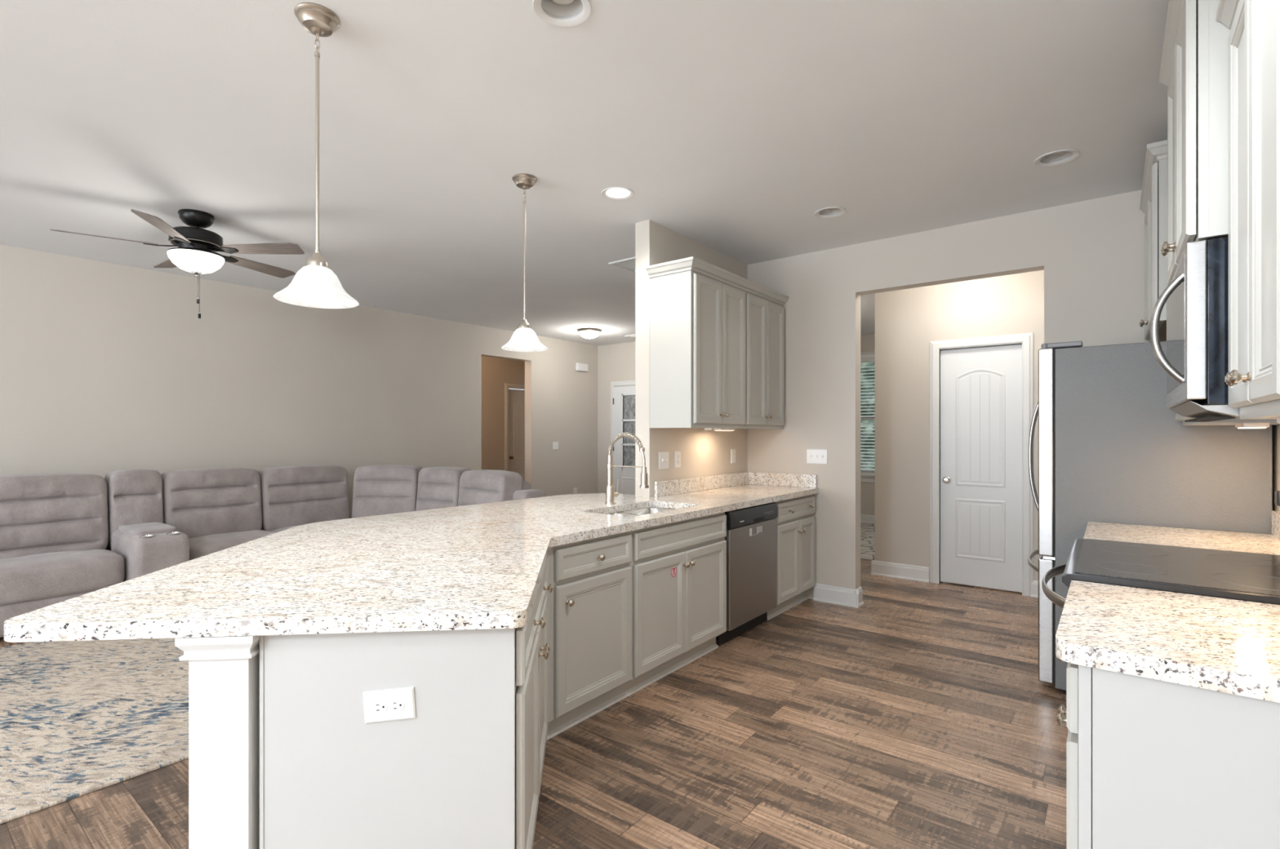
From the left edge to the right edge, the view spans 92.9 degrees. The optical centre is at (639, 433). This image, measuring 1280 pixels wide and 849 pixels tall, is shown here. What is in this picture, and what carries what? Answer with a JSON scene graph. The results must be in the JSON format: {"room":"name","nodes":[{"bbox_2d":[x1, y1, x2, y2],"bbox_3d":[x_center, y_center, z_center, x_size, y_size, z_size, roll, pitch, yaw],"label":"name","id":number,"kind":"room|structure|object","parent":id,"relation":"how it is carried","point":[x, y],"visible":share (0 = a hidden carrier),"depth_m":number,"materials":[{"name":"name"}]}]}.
{"room":"kitchen","nodes":[
{"label":"kitchen","id":0,"kind":"room"},
{"bbox_2d":[0,244,597,518],"bbox_3d":[-4.885,-0.060,4.665,0.140,2.740,13.760,0,0,38],"label":"wall","id":1,"kind":"structure","parent":0,"point":[105,367],"depth_m":5.87,"materials":[{"name":"paint"}]},
{"bbox_2d":[552,441,558,449],"bbox_3d":[-1.268,0.187,9.180,0.019,0.118,0.118,0,0,38],"label":"wall plate","id":2,"kind":"object","parent":1,"relation":"attached to","point":[555,444],"visible":1,"depth_m":9.18,"materials":[{"name":"white plastic"}]},
{"bbox_2d":[573,487,577,493],"bbox_3d":[-1.011,0.910,9.519,0.008,0.118,0.075,0,0,38],"label":"wall plate","id":3,"kind":"object","parent":1,"relation":"attached to","point":[575,488],"visible":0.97,"depth_m":9.52,"materials":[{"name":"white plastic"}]},
{"bbox_2d":[575,362,588,371],"bbox_3d":[-0.915,-1.045,9.609,0.050,0.120,0.240,0,0,38],"label":"door chime","id":4,"kind":"object","parent":1,"relation":"attached to","point":[579,366],"visible":1,"depth_m":9.58,"materials":[{"name":"white plastic"}]},
{"bbox_2d":[481,355,524,470],"bbox_3d":[-2.127,-0.060,9.323,1.230,2.740,3.300,0,0,38],"label":"wall","id":5,"kind":"structure","parent":0,"point":[496,372],"depth_m":9.85,"materials":[{"name":"paint"}]},
{"bbox_2d":[504,383,524,479],"bbox_3d":[-1.993,0.243,10.372,0.152,2.133,0.870,0,0,38],"label":"door","id":6,"kind":"structure","parent":5,"relation":"in","point":[514,394],"depth_m":10.20,"materials":[{"name":"white paint"}]},
{"bbox_2d":[0,559,1067,848],"bbox_3d":[-1.678,1.335,3.461,11.500,0.050,15.800,0,0,38],"label":"floor","id":7,"kind":"structure","parent":0,"point":[918,715],"depth_m":2.49,"materials":[{"name":"brown wood"}]},
{"bbox_2d":[0,637,188,824],"bbox_3d":[-2.890,1.304,3.010,2.380,0.012,4.200,0,0,38],"label":"area rug","id":8,"kind":"object","parent":7,"relation":"on","point":[77,718],"visible":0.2,"depth_m":2.79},
{"bbox_2d":[174,635,259,848],"bbox_3d":[-0.988,0.890,1.485,0.169,0.840,0.169,0,0,-5],"label":"post","id":9,"kind":"object","parent":7,"relation":"on","point":[224,672],"visible":0.62,"depth_m":1.42,"materials":[{"name":"white paint"}]},
{"bbox_2d":[0,464,546,637],"bbox_3d":[-3.229,0.798,4.462,2.409,1.023,4.644,0,0,42],"label":"sectional sofa","id":10,"kind":"object","parent":7,"relation":"on","point":[64,536],"visible":0.69,"depth_m":4.77,"materials":[{"name":"grey fabric"}]},
{"bbox_2d":[0,473,108,558],"bbox_3d":[-4.384,0.605,4.366,0.304,0.618,0.839,0,0,38],"label":"cushion","id":11,"kind":"object","parent":10,"relation":"on","point":[40,513],"depth_m":4.38,"materials":[{"name":"grey fabric"}]},
{"bbox_2d":[0,549,124,605],"bbox_3d":[-4.083,0.957,4.132,0.620,0.266,0.833,0,0,38],"label":"seat cushion","id":12,"kind":"object","parent":10,"relation":"on","point":[28,577],"depth_m":4.02,"materials":[{"name":"grey fabric"}]},
{"bbox_2d":[104,469,163,549],"bbox_3d":[-4.018,0.600,4.835,0.306,0.627,0.329,0,0,38],"label":"cushion","id":13,"kind":"object","parent":10,"relation":"on","point":[133,496],"depth_m":4.74,"materials":[{"name":"grey fabric"}]},
{"bbox_2d":[160,467,262,537],"bbox_3d":[-3.690,0.607,5.252,0.309,0.614,0.709,0,0,38],"label":"cushion","id":14,"kind":"object","parent":10,"relation":"on","point":[197,502],"depth_m":5.15,"materials":[{"name":"grey fabric"}]},
{"bbox_2d":[188,529,276,560],"bbox_3d":[-3.392,0.956,5.020,0.620,0.269,0.703,0,0,38],"label":"seat cushion","id":15,"kind":"object","parent":10,"relation":"on","point":[202,542],"depth_m":4.84,"materials":[{"name":"grey fabric"}]},
{"bbox_2d":[271,524,300,532],"bbox_3d":[-2.926,0.953,5.617,0.620,0.274,0.778,0,0,38],"label":"seat cushion","id":16,"kind":"object","parent":10,"relation":"on","point":[275,528],"depth_m":5.52,"materials":[{"name":"grey fabric"}]},
{"bbox_2d":[257,464,349,531],"bbox_3d":[-3.225,0.613,5.850,0.308,0.604,0.784,0,0,38],"label":"cushion","id":17,"kind":"object","parent":10,"relation":"on","point":[291,495],"depth_m":5.72,"materials":[{"name":"grey fabric"}]},
{"bbox_2d":[351,464,423,518],"bbox_3d":[-2.547,0.616,6.158,0.668,0.589,0.308,0,0,6],"label":"cushion","id":18,"kind":"object","parent":10,"relation":"on","point":[384,489],"depth_m":6.05,"materials":[{"name":"grey fabric"}]},
{"bbox_2d":[415,466,471,511],"bbox_3d":[-1.935,0.622,5.989,0.543,0.577,0.307,0,0,27],"label":"cushion","id":19,"kind":"object","parent":10,"relation":"on","point":[436,487],"depth_m":5.89,"materials":[{"name":"grey fabric"}]},
{"bbox_2d":[457,469,522,506],"bbox_3d":[-1.399,0.628,5.587,0.748,0.573,0.304,0,0,44],"label":"cushion","id":20,"kind":"object","parent":10,"relation":"on","point":[486,486],"depth_m":5.43,"materials":[{"name":"grey fabric"}]},
{"bbox_2d":[259,558,552,848],"bbox_3d":[-0.623,0.889,1.956,0.658,0.841,0.984,0,0,-5],"label":"base cabinet","id":21,"kind":"object","parent":7,"relation":"on","point":[465,772],"visible":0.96,"depth_m":1.47,"materials":[{"name":"grey paint"}]},
{"bbox_2d":[363,686,416,724],"bbox_3d":[-0.602,0.654,1.461,0.123,0.083,0.008,0,0,-5],"label":"wall plate","id":22,"kind":"object","parent":21,"relation":"attached to","point":[398,704],"visible":1,"depth_m":1.46,"materials":[{"name":"white plastic"}]},
{"bbox_2d":[373,700,387,714],"bbox_3d":[-0.622,0.655,1.456,0.033,0.033,0.002,0,0,-5],"label":"receptacle","id":23,"kind":"object","parent":22,"relation":"attached to","point":[380,707],"depth_m":1.46,"materials":[{"name":"white plastic"}]},
{"bbox_2d":[390,697,404,711],"bbox_3d":[-0.582,0.653,1.460,0.033,0.033,0.002,0,0,-5],"label":"receptacle","id":24,"kind":"object","parent":22,"relation":"attached to","point":[397,704],"depth_m":1.46,"materials":[{"name":"white plastic"}]},
{"bbox_2d":[546,531,631,739],"bbox_3d":[-0.425,0.889,2.911,0.632,0.841,0.568,0,0,38],"label":"base cabinet","id":25,"kind":"object","parent":7,"relation":"on","point":[591,580],"depth_m":2.72,"materials":[{"name":"grey paint"}]},
{"bbox_2d":[620,511,726,698],"bbox_3d":[0.030,0.889,3.496,0.632,0.841,0.915,0,0,38],"label":"base cabinet","id":26,"kind":"object","parent":7,"relation":"on","point":[679,568],"visible":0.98,"depth_m":3.27,"materials":[{"name":"grey paint"}]},
{"bbox_2d":[4,484,818,642],"bbox_3d":[-0.160,0.448,3.184,1.906,0.040,4.425,0,0,38],"label":"countertop","id":27,"kind":"structure","parent":26,"relation":"on","point":[480,566],"depth_m":1.80,"materials":[{"name":"beige stone"}]},
{"bbox_2d":[604,432,648,504],"bbox_3d":[-0.066,0.211,3.628,0.320,0.434,0.106,0,0,38],"label":"kitchen faucet","id":28,"kind":"object","parent":27,"relation":"on","point":[611,494],"visible":1,"depth_m":3.66,"materials":[{"name":"silver metal"}]},
{"bbox_2d":[606,506,676,515],"bbox_3d":[0.015,0.565,3.499,0.416,0.190,0.720,0,0,38],"label":"sink","id":29,"kind":"object","parent":27,"relation":"in","point":[642,511],"visible":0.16,"depth_m":3.78,"materials":[{"name":"silver metal"}]},
{"bbox_2d":[671,566,676,577],"bbox_3d":[0.181,0.738,3.245,0.001,0.055,0.055,0,0,38],"label":"print","id":30,"kind":"object","parent":26,"relation":"attached to","point":[673,569],"depth_m":3.25,"materials":[{"name":"red"}]},
{"bbox_2d":[717,502,777,645],"bbox_3d":[0.510,0.890,4.133,0.618,0.830,0.666,0,0,38],"label":"dishwasher","id":31,"kind":"object","parent":7,"relation":"on","point":[750,539],"visible":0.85,"depth_m":3.90,"materials":[{"name":"silver metal"}]},
{"bbox_2d":[767,493,815,620],"bbox_3d":[0.947,0.889,4.674,0.632,0.841,0.710,0,0,38],"label":"base cabinet","id":32,"kind":"object","parent":7,"relation":"on","point":[796,519],"visible":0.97,"depth_m":4.48,"materials":[{"name":"grey paint"}]},
{"bbox_2d":[860,522,875,559],"bbox_3d":[2.572,1.304,7.781,1.800,0.010,2.600,0,0,38],"label":"dining rug","id":33,"kind":"object","parent":7,"relation":"on","point":[867,531],"visible":0.07,"depth_m":7.30,"materials":[{"name":"beige fabric"}]},
{"bbox_2d":[1027,341,1272,694],"bbox_3d":[2.603,0.426,3.224,0.919,1.768,0.912,0,0,38],"label":"refrigerator","id":34,"kind":"object","parent":7,"relation":"on","point":[1111,449],"visible":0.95,"depth_m":2.89,"materials":[{"name":"grey metal"}]},
{"bbox_2d":[1041,538,1279,731],"bbox_3d":[1.708,0.757,1.916,0.733,1.045,0.758,0,0,38],"label":"electric range","id":35,"kind":"object","parent":7,"relation":"on","point":[1254,577],"visible":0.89,"depth_m":1.84,"materials":[{"name":"black"}]},
{"bbox_2d":[1062,538,1279,604],"bbox_3d":[1.719,0.432,1.907,0.610,0.044,0.758,0,0,38],"label":"cooktop","id":36,"kind":"object","parent":35,"relation":"in","point":[1254,577],"depth_m":1.83,"materials":[{"name":"black glass"}]},
{"bbox_2d":[1056,658,1279,848],"bbox_3d":[1.309,0.889,1.333,0.652,0.841,0.632,0,0,38],"label":"base cabinet","id":37,"kind":"object","parent":7,"relation":"on","point":[1151,763],"visible":0.68,"depth_m":1.17,"materials":[{"name":"grey paint"}]},
{"bbox_2d":[1055,580,1279,702],"bbox_3d":[1.311,0.448,1.318,0.644,0.040,0.660,0,0,38],"label":"countertop","id":38,"kind":"structure","parent":37,"relation":"on","point":[1218,644],"depth_m":1.28,"materials":[{"name":"beige stone"}]},
{"bbox_3d":[2.199,0.890,2.477,0.653,0.841,0.700,0,0,38],"label":"base cabinet","id":39,"kind":"object","parent":7,"relation":"on","visible":0},
{"bbox_2d":[1083,521,1279,555],"bbox_3d":[2.209,0.448,2.472,0.644,0.040,0.725,0,0,38],"label":"countertop","id":40,"kind":"structure","parent":39,"relation":"on","point":[1265,544],"depth_m":2.48,"materials":[{"name":"beige stone"}]},
{"bbox_2d":[0,0,1168,346],"bbox_3d":[-1.678,-1.445,3.461,11.500,0.030,15.800,0,0,38],"label":"ceiling","id":41,"kind":"structure","parent":0,"point":[729,124],"depth_m":2.83,"materials":[{"name":"paint"}]},
{"bbox_2d":[50,208,304,318],"bbox_3d":[-2.931,-1.089,4.005,1.295,0.680,1.350,0,0,38],"label":"ceiling fan","id":42,"kind":"object","parent":41,"relation":"hanging from","point":[195,253],"visible":1,"depth_m":3.91,"materials":[{"name":"black metal"}]},
{"bbox_2d":[273,2,359,308],"bbox_3d":[-1.105,-0.941,2.085,0.260,0.976,0.260,0,0,38],"label":"pendant light","id":43,"kind":"object","parent":41,"relation":"hanging from","point":[314,285],"visible":1,"depth_m":2.07,"materials":[{"name":"white glass"}]},
{"bbox_2d":[501,173,547,351],"bbox_3d":[-0.647,-0.951,3.412,0.260,0.956,0.260,0,0,38],"label":"pendant light","id":44,"kind":"object","parent":41,"relation":"hanging from","point":[524,339],"visible":1,"depth_m":3.38,"materials":[{"name":"white glass"}]},
{"bbox_2d":[532,0,591,26],"bbox_3d":[-0.261,-1.474,2.037,0.196,0.097,0.196,0,0,38],"label":"recessed light","id":45,"kind":"object","parent":41,"relation":"in","point":[562,13],"visible":1,"depth_m":2.09,"materials":[{"name":"white paint"}]},
{"bbox_2d":[577,328,601,338],"bbox_3d":[-0.699,-1.366,8.414,0.340,0.128,0.340,0,0,38],"label":"flush ceiling light","id":46,"kind":"object","parent":41,"relation":"attached to","point":[589,333],"visible":1,"depth_m":8.31,"materials":[{"name":"white glass"}]},
{"bbox_2d":[601,186,634,199],"bbox_3d":[-0.132,-1.474,3.622,0.196,0.097,0.196,0,0,38],"label":"recessed light","id":47,"kind":"object","parent":41,"relation":"in","point":[611,193],"visible":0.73,"depth_m":3.62,"materials":[{"name":"white paint"}]},
{"bbox_2d":[608,257,635,272],"bbox_3d":[0.033,-1.424,5.081,0.490,0.012,0.340,0,0,38],"label":"ceiling vent","id":48,"kind":"object","parent":41,"relation":"in","point":[618,264],"visible":0.44,"depth_m":5.11,"materials":[{"name":"white metal"}]},
{"bbox_2d":[623,334,635,337],"bbox_3d":[-0.043,-1.424,8.866,0.360,0.012,0.160,0,0,38],"label":"ceiling vent","id":49,"kind":"object","parent":41,"relation":"in","point":[629,335],"visible":0.44,"depth_m":8.91,"materials":[{"name":"white paint"}]},
{"bbox_2d":[814,206,845,217],"bbox_3d":[1.230,-1.474,3.933,0.196,0.097,0.196,0,0,38],"label":"recessed light","id":50,"kind":"object","parent":41,"relation":"in","point":[833,211],"visible":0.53,"depth_m":3.99,"materials":[{"name":"white paint"}]},
{"bbox_2d":[1034,149,1079,166],"bbox_3d":[2.160,-1.474,3.156,0.196,0.097,0.196,0,0,38],"label":"recessed light","id":51,"kind":"object","parent":41,"relation":"in","point":[1063,156],"visible":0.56,"depth_m":3.20,"materials":[{"name":"white paint"}]},
{"bbox_2d":[597,341,635,493],"bbox_3d":[0.596,-0.060,9.028,3.150,2.740,0.140,0,0,38],"label":"wall","id":52,"kind":"structure","parent":0,"point":[615,362],"depth_m":9.83,"materials":[{"name":"paint"}]},
{"bbox_2d":[610,380,635,494],"bbox_3d":[-0.055,0.242,9.420,1.070,2.135,0.039,0,0,38],"label":"door","id":53,"kind":"structure","parent":52,"relation":"in","point":[623,397],"depth_m":9.57,"materials":[{"name":"white paint"}]},
{"bbox_2d":[635,219,747,497],"bbox_3d":[0.440,-0.060,4.651,0.120,2.740,1.380,0,0,38],"label":"wall","id":54,"kind":"structure","parent":0,"point":[704,453],"depth_m":4.21,"materials":[{"name":"paint"}]},
{"bbox_2d":[658,451,669,469],"bbox_3d":[0.171,0.186,4.192,0.019,0.118,0.118,0,0,38],"label":"wall plate","id":55,"kind":"object","parent":54,"relation":"attached to","point":[664,456],"visible":1,"depth_m":4.19,"materials":[{"name":"white plastic"}]},
{"bbox_2d":[674,450,680,467],"bbox_3d":[0.271,0.184,4.329,0.008,0.118,0.075,0,0,38],"label":"wall plate","id":56,"kind":"object","parent":54,"relation":"attached to","point":[677,453],"visible":1,"depth_m":4.32,"materials":[{"name":"white plastic"}]},
{"bbox_2d":[649,270,745,428],"bbox_3d":[0.432,-0.535,4.226,0.386,0.999,0.700,0,0,38],"label":"upper cabinet","id":57,"kind":"object","parent":54,"relation":"attached to","point":[697,321],"visible":0.99,"depth_m":4.00,"materials":[{"name":"grey paint"}]},
{"bbox_2d":[704,427,714,430],"bbox_3d":[0.494,-0.034,4.330,0.060,0.020,0.040,0,0,38],"label":"block","id":58,"kind":"object","parent":57,"relation":"attached to","point":[705,428],"visible":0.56,"depth_m":4.31,"materials":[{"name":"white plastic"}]},
{"bbox_2d":[645,256,788,306],"bbox_3d":[0.621,-1.071,4.478,0.373,0.070,1.422,0,0,38],"label":"crown molding","id":59,"kind":"structure","parent":57,"relation":"on","point":[693,264],"depth_m":4.05,"materials":[{"name":"grey paint"}]},
{"bbox_2d":[714,427,734,431],"bbox_3d":[0.623,-0.032,4.495,0.070,0.024,0.200,0,0,38],"label":"light","id":60,"kind":"object","parent":57,"relation":"attached to","point":[715,428],"visible":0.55,"depth_m":4.43,"materials":[{"name":"white plastic"}]},
{"bbox_2d":[654,471,749,497],"bbox_3d":[0.512,0.377,4.624,0.022,0.102,1.327,0,0,38],"label":"backsplash","id":61,"kind":"structure","parent":54,"relation":"attached to","point":[667,487],"depth_m":4.51,"materials":[{"name":"beige stone"}]},
{"bbox_2d":[730,448,735,463],"bbox_3d":[0.762,0.186,4.960,0.008,0.118,0.075,0,0,38],"label":"wall plate","id":62,"kind":"object","parent":54,"relation":"attached to","point":[732,451],"visible":1,"depth_m":4.95,"materials":[{"name":"white plastic"}]},
{"bbox_2d":[743,291,784,429],"bbox_3d":[0.856,-0.535,4.771,0.386,0.999,0.672,0,0,38],"label":"upper cabinet","id":63,"kind":"object","parent":54,"relation":"attached to","point":[764,318],"visible":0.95,"depth_m":4.63,"materials":[{"name":"grey paint"}]},
{"bbox_2d":[860,333,875,515],"bbox_3d":[3.551,-0.060,8.737,1.870,2.740,0.150,0,0,38],"label":"wall","id":64,"kind":"structure","parent":0,"point":[867,342],"depth_m":8.83,"materials":[{"name":"paint"}]},
{"bbox_2d":[860,351,875,482],"bbox_3d":[3.422,0.065,8.767,1.110,2.490,0.160,0,0,38],"label":"window","id":65,"kind":"structure","parent":64,"relation":"in","point":[870,477],"depth_m":8.89,"materials":[{"name":"white paint"}]},
{"bbox_2d":[860,357,875,470],"bbox_3d":[3.421,-0.280,8.765,0.850,1.620,0.055,0,0,38],"label":"window blind","id":66,"kind":"object","parent":65,"relation":"attached to","point":[872,359],"visible":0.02,"depth_m":8.84,"materials":[{"name":"white paint"}]},
{"bbox_2d":[860,514,875,524],"bbox_3d":[3.496,1.245,8.666,1.630,0.130,0.028,0,0,38],"label":"baseboard","id":67,"kind":"structure","parent":64,"relation":"attached to","point":[866,518],"depth_m":8.82,"materials":[{"name":"white paint"}]},
{"bbox_2d":[747,190,1149,599],"bbox_3d":[1.764,-0.060,4.570,4.170,2.740,0.120,0,0,38],"label":"wall","id":68,"kind":"structure","parent":0,"point":[1090,253],"depth_m":4.57,"materials":[{"name":"paint"}]},
{"bbox_2d":[749,471,817,488],"bbox_3d":[1.154,0.377,4.953,0.584,0.102,0.020,0,0,38],"label":"backsplash","id":69,"kind":"structure","parent":68,"relation":"attached to","point":[757,478],"depth_m":4.93,"materials":[{"name":"beige stone"}]},
{"bbox_2d":[806,448,827,464],"bbox_3d":[1.386,0.182,4.776,0.170,0.118,0.019,0,0,38],"label":"wall plate","id":70,"kind":"object","parent":68,"relation":"attached to","point":[820,456],"visible":1,"depth_m":4.77,"materials":[{"name":"white plastic"}]},
{"bbox_2d":[813,582,864,608],"bbox_3d":[1.542,1.245,4.725,0.348,0.130,0.148,0,0,38],"label":"baseboard","id":71,"kind":"structure","parent":68,"relation":"attached to","point":[842,596],"depth_m":4.67,"materials":[{"name":"white paint"}]},
{"bbox_2d":[875,270,1044,582],"bbox_3d":[3.466,-0.060,5.572,2.490,2.740,4.854,0,0,-11],"label":"wall","id":72,"kind":"structure","parent":0,"point":[907,320],"depth_m":5.43,"materials":[{"name":"paint"}]},
{"bbox_2d":[871,560,1038,597],"bbox_3d":[3.687,1.245,6.427,1.478,0.130,3.128,0,0,38],"label":"baseboard","id":73,"kind":"structure","parent":72,"relation":"attached to","point":[912,572],"depth_m":5.47,"materials":[{"name":"white paint"}]},
{"bbox_2d":[929,333,1033,596],"bbox_3d":[2.886,0.251,5.160,0.765,2.118,0.152,0,0,38],"label":"door","id":74,"kind":"structure","parent":72,"relation":"in","point":[986,412],"depth_m":5.13,"materials":[{"name":"white paint"}]},
{"bbox_2d":[1272,423,1279,511],"bbox_3d":[0.061,-0.060,-0.915,0.120,2.740,10.630,0,0,38],"label":"wall","id":75,"kind":"structure","parent":0,"point":[1276,428],"depth_m":2.60,"materials":[{"name":"paint"}]},
{"bbox_2d":[1139,139,1168,342],"bbox_3d":[2.792,-0.925,3.058,0.436,0.810,0.974,0,0,38],"label":"upper cabinet","id":76,"kind":"object","parent":75,"relation":"attached to","point":[1153,198],"visible":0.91,"depth_m":2.83,"materials":[{"name":"grey paint"}]},
{"bbox_2d":[1159,0,1231,284],"bbox_3d":[1.839,-0.924,1.820,0.426,0.812,0.853,0,0,38],"label":"upper cabinet","id":77,"kind":"object","parent":75,"relation":"attached to","point":[1194,66],"visible":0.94,"depth_m":1.63,"materials":[{"name":"grey paint"}]},
{"bbox_2d":[1150,236,1239,422],"bbox_3d":[1.821,-0.276,1.829,0.464,0.472,0.758,0,0,38],"label":"microwave","id":78,"kind":"object","parent":77,"relation":"attached to","point":[1196,362],"visible":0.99,"depth_m":1.62,"materials":[{"name":"silver metal"}]},
{"bbox_2d":[1175,413,1277,425],"bbox_3d":[2.326,-0.566,2.393,0.356,1.059,0.725,0,0,38],"label":"upper cabinet","id":79,"kind":"object","parent":75,"relation":"attached to","point":[1178,417],"visible":0.04,"depth_m":2.17,"materials":[{"name":"grey paint"}]},
{"bbox_2d":[1235,422,1269,428],"bbox_3d":[2.359,-0.032,2.346,0.070,0.024,0.200,0,0,38],"label":"light","id":80,"kind":"object","parent":79,"relation":"attached to","point":[1239,425],"visible":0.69,"depth_m":2.28,"materials":[{"name":"white plastic"}]},
{"bbox_2d":[1216,0,1279,419],"bbox_3d":[1.421,-0.566,1.223,0.346,1.059,0.674,0,0,38],"label":"upper cabinet","id":81,"kind":"object","parent":75,"relation":"attached to","point":[1252,379],"visible":1,"depth_m":1.28,"materials":[{"name":"grey paint"}]},
{"bbox_2d":[1276,416,1279,423],"bbox_3d":[1.427,-0.032,1.296,0.070,0.024,0.200,0,0,38],"label":"light","id":82,"kind":"object","parent":81,"relation":"attached to","point":[1277,417],"visible":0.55,"depth_m":1.38,"materials":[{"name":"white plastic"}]},
{"bbox_2d":[1271,510,1279,539],"bbox_3d":[2.457,0.377,2.282,0.021,0.102,0.720,0,0,38],"label":"backsplash","id":83,"kind":"structure","parent":75,"relation":"attached to","point":[1275,514],"depth_m":2.51,"materials":[{"name":"beige stone"}]},
{"bbox_3d":[2.580,0.180,2.427,0.008,0.118,0.075,0,0,38],"label":"wall plate","id":84,"kind":"object","parent":75,"relation":"attached to","visible":0},
{"bbox_2d":[1274,490,1279,506],"bbox_3d":[2.567,0.261,2.437,0.028,0.058,0.060,0,0,38],"label":"plug adapter","id":85,"kind":"object","parent":84,"relation":"attached to","point":[1277,494],"visible":1,"depth_m":2.43,"materials":[{"name":"black plastic"}]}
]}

